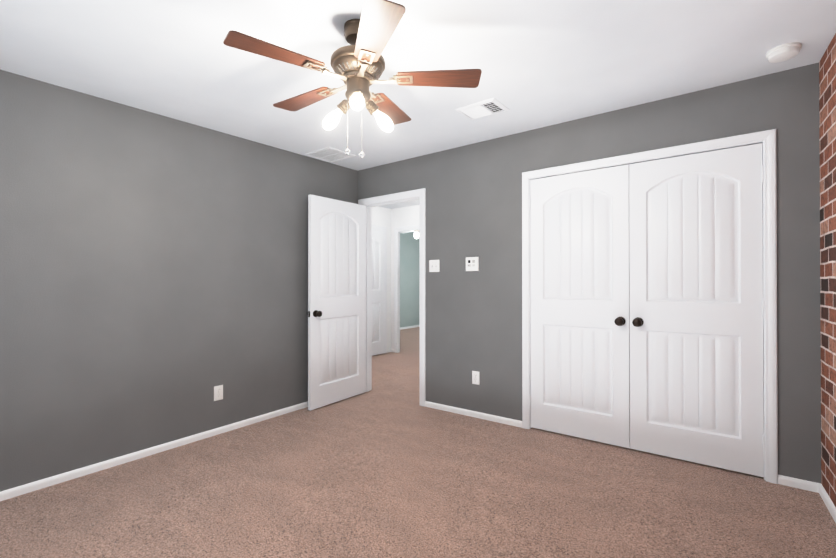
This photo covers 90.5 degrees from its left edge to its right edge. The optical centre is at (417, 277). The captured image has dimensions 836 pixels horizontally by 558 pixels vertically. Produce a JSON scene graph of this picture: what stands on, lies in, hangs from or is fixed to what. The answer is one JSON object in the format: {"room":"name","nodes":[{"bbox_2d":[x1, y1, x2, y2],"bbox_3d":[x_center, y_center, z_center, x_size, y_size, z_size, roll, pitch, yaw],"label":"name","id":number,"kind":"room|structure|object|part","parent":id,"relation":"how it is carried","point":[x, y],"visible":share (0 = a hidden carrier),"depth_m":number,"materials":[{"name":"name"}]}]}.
{"room":"empty bedroom","nodes":[
{"label":"empty bedroom","id":0,"kind":"room"},
{"bbox_2d":[0,70,357,491],"bbox_3d":[-1.869,0.042,3.098,0.120,2.463,3.820,0,0,37],"label":"wall","id":1,"kind":"structure","parent":0,"point":[153,279],"depth_m":2.88,"materials":[{"name":"grey paint"}]},
{"bbox_2d":[0,401,307,500],"bbox_3d":[-1.780,1.235,3.098,0.013,0.072,3.700,0,0,37],"label":"baseboard","id":2,"kind":"structure","parent":1,"relation":"attached to","point":[133,456],"depth_m":2.86,"materials":[{"name":"white wood"}]},
{"bbox_2d":[214,385,222,400],"bbox_3d":[-1.605,0.930,3.335,0.008,0.116,0.072,0,0,37],"label":"electrical outlet","id":3,"kind":"object","parent":1,"relation":"attached to","point":[218,392],"visible":1,"depth_m":3.33,"materials":[{"name":"white plastic"}]},
{"bbox_2d":[372,206,390,355],"bbox_3d":[-1.094,0.053,6.340,0.120,2.452,2.045,0,0,37],"label":"wall","id":4,"kind":"structure","parent":0,"point":[381,216],"depth_m":7.01,"materials":[{"name":"white paint"}]},
{"bbox_2d":[372,230,384,355],"bbox_3d":[-0.768,0.247,6.578,0.106,2.025,0.756,0,0,37],"label":"hall door","id":5,"kind":"structure","parent":4,"relation":"in","point":[378,292],"depth_m":6.78,"materials":[{"name":"white wood"}]},
{"bbox_2d":[372,225,386,353],"bbox_3d":[-0.805,0.214,6.606,0.019,2.119,0.908,0,0,37],"label":"door frame","id":6,"kind":"structure","parent":4,"relation":"attached to","point":[379,228],"depth_m":6.94,"materials":[{"name":"white wood"}]},
{"bbox_2d":[391,205,418,348],"bbox_3d":[0.517,0.037,6.371,2.410,2.459,0.050,0,0,37],"label":"wall","id":7,"kind":"structure","parent":0,"point":[405,216],"depth_m":7.03,"materials":[{"name":"white paint"}]},
{"bbox_2d":[394,225,418,352],"bbox_3d":[-0.026,0.208,6.772,0.908,2.121,0.074,0,0,37],"label":"door frame","id":8,"kind":"structure","parent":7,"relation":"attached to","point":[405,228],"depth_m":7.00,"materials":[{"name":"white wood"}]},
{"bbox_2d":[400,232,418,327],"bbox_3d":[-0.794,0.069,9.817,0.120,2.464,3.960,0,0,37],"label":"wall","id":9,"kind":"structure","parent":0,"point":[409,279],"depth_m":10.46,"materials":[{"name":"teal paint"}]},
{"bbox_2d":[400,325,418,329],"bbox_3d":[-0.726,1.263,9.789,0.013,0.073,3.910,0,0,37],"label":"baseboard","id":10,"kind":"structure","parent":9,"relation":"attached to","point":[414,326],"depth_m":10.45,"materials":[{"name":"white wood"}]},
{"bbox_2d":[0,327,835,557],"bbox_3d":[0.455,1.302,5.231,7.800,0.219,10.400,0,0,37],"label":"floor","id":11,"kind":"structure","parent":0,"point":[387,466],"depth_m":2.31,"materials":[{"name":"carpet"}]},
{"bbox_2d":[0,0,835,232],"bbox_3d":[0.455,-1.238,5.245,7.800,0.219,10.400,0,0,37],"label":"ceiling","id":12,"kind":"structure","parent":0,"point":[541,63],"depth_m":2.25,"materials":[{"name":"white paint"}]},
{"bbox_2d":[304,147,355,162],"bbox_3d":[-0.847,-1.178,3.998,0.360,0.014,0.340,0,0,37],"label":"ceiling vent","id":13,"kind":"object","parent":12,"relation":"in","point":[329,154],"visible":0.94,"depth_m":3.99,"materials":[{"name":"white metal"}]},
{"bbox_2d":[223,0,481,157],"bbox_3d":[-0.318,-0.886,2.006,1.099,0.628,1.147,0,0,37],"label":"fan","id":14,"kind":"object","parent":12,"relation":"hanging from","point":[357,64],"visible":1,"depth_m":1.93,"materials":[{"name":"brown wood"}]},
{"label":"blade","id":15,"kind":"part","parent":14,"relation":"part of","materials":[{"name":"brown wood"}]},
{"bbox_3d":[-0.599,-0.951,2.213,0.400,0.006,0.149,0,6,36],"label":"blade","id":16,"kind":"part","parent":14,"relation":"part of","materials":[{"name":"brown wood"}]},
{"bbox_3d":[-0.170,-0.954,1.620,0.149,0.006,0.400,6,-2,-18],"label":"blade","id":17,"kind":"part","parent":14,"relation":"part of","materials":[{"name":"brown wood"}]},
{"label":"blade","id":18,"kind":"part","parent":14,"relation":"part of","materials":[{"name":"brown wood"}]},
{"bbox_3d":[0.097,-0.952,1.985,0.400,0.006,0.149,0,-6,0],"label":"blade","id":19,"kind":"part","parent":14,"relation":"part of","materials":[{"name":"brown wood"}]},
{"bbox_2d":[400,230,418,238],"bbox_3d":[-0.005,-0.971,8.391,1.179,0.391,1.138,0,0,37],"label":"fan","id":20,"kind":"object","parent":12,"relation":"hanging from","point":[416,234],"visible":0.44,"depth_m":8.32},
{"bbox_3d":[-0.030,-0.842,8.346,0.104,0.130,0.104,0,0,37],"label":"bulb","id":21,"kind":"part","parent":20,"relation":"part of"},
{"bbox_2d":[455,98,509,119],"bbox_3d":[0.462,-1.196,2.966,0.310,0.015,0.250,0,0,37],"label":"ceiling vent","id":22,"kind":"object","parent":12,"relation":"in","point":[485,108],"visible":1,"depth_m":2.94,"materials":[{"name":"white metal"}]},
{"bbox_2d":[766,42,801,62],"bbox_3d":[1.960,-1.199,2.223,0.144,0.044,0.144,0,0,37],"label":"smoke detector","id":23,"kind":"object","parent":12,"relation":"attached to","point":[784,52],"visible":1,"depth_m":2.19,"materials":[{"name":"white plastic"}]},
{"bbox_2d":[358,63,820,482],"bbox_3d":[0.381,0.025,3.865,5.460,2.483,0.120,0,0,37],"label":"wall","id":24,"kind":"structure","parent":0,"point":[474,209],"depth_m":3.27,"materials":[{"name":"grey paint"}]},
{"bbox_2d":[307,194,365,410],"bbox_3d":[-0.789,0.234,4.190,0.177,2.024,0.772,0,0,37],"label":"bedroom door","id":25,"kind":"structure","parent":24,"relation":"in","point":[336,313],"depth_m":4.14,"materials":[{"name":"white wood"}]},
{"bbox_2d":[358,188,425,406],"bbox_3d":[-0.252,0.196,4.343,0.910,2.122,0.158,0,0,37],"label":"door frame","id":26,"kind":"structure","parent":24,"relation":"attached to","point":[421,193],"depth_m":4.14,"materials":[{"name":"white wood"}]},
{"bbox_2d":[429,260,438,271],"bbox_3d":[0.153,-0.109,3.954,0.116,0.117,0.014,0,0,37],"label":"switch plate","id":27,"kind":"object","parent":24,"relation":"attached to","point":[433,265],"visible":1,"depth_m":3.96,"materials":[{"name":"white plastic"}]},
{"bbox_2d":[466,257,478,270],"bbox_3d":[0.482,-0.118,3.702,0.130,0.127,0.018,0,0,37],"label":"keypad","id":28,"kind":"object","parent":24,"relation":"attached to","point":[472,263],"visible":1,"depth_m":3.69,"materials":[{"name":"white plastic"}]},
{"bbox_2d":[425,401,521,427],"bbox_3d":[0.466,1.217,3.710,0.991,0.059,0.013,0,0,37],"label":"baseboard","id":29,"kind":"structure","parent":24,"relation":"attached to","point":[494,418],"depth_m":3.67,"materials":[{"name":"white wood"}]},
{"bbox_2d":[472,371,479,384],"bbox_3d":[0.512,0.892,3.680,0.072,0.117,0.008,0,0,37],"label":"electrical outlet","id":30,"kind":"object","parent":24,"relation":"attached to","point":[475,378],"visible":1,"depth_m":3.68,"materials":[{"name":"white plastic"}]},
{"bbox_2d":[529,164,629,447],"bbox_3d":[1.195,0.208,3.156,0.740,2.026,0.106,0,0,37],"label":"closet door","id":31,"kind":"structure","parent":24,"relation":"in","point":[579,301],"depth_m":3.15,"materials":[{"name":"white wood"}]},
{"bbox_2d":[522,129,777,483],"bbox_3d":[1.535,0.200,2.989,1.503,2.070,0.122,0,0,37],"label":"door frame","id":32,"kind":"structure","parent":24,"relation":"attached to","point":[740,145],"depth_m":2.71,"materials":[{"name":"white wood"}]},
{"bbox_2d":[629,143,764,476],"bbox_3d":[1.788,0.200,2.707,0.740,2.026,0.106,0,0,37],"label":"closet door","id":33,"kind":"structure","parent":24,"relation":"in","point":[697,308],"depth_m":2.70,"materials":[{"name":"white wood"}]},
{"bbox_2d":[819,33,835,506],"bbox_3d":[1.157,-0.002,0.575,0.120,2.463,4.200,0,0,34],"label":"brick wall","id":34,"kind":"structure","parent":0,"point":[827,104],"depth_m":2.21,"materials":[{"name":"brick"}]},
{"bbox_2d":[815,482,835,522],"bbox_3d":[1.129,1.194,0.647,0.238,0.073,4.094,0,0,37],"label":"baseboard","id":35,"kind":"structure","parent":34,"relation":"attached to","point":[819,488],"depth_m":2.21,"materials":[{"name":"white wood"}]}
]}

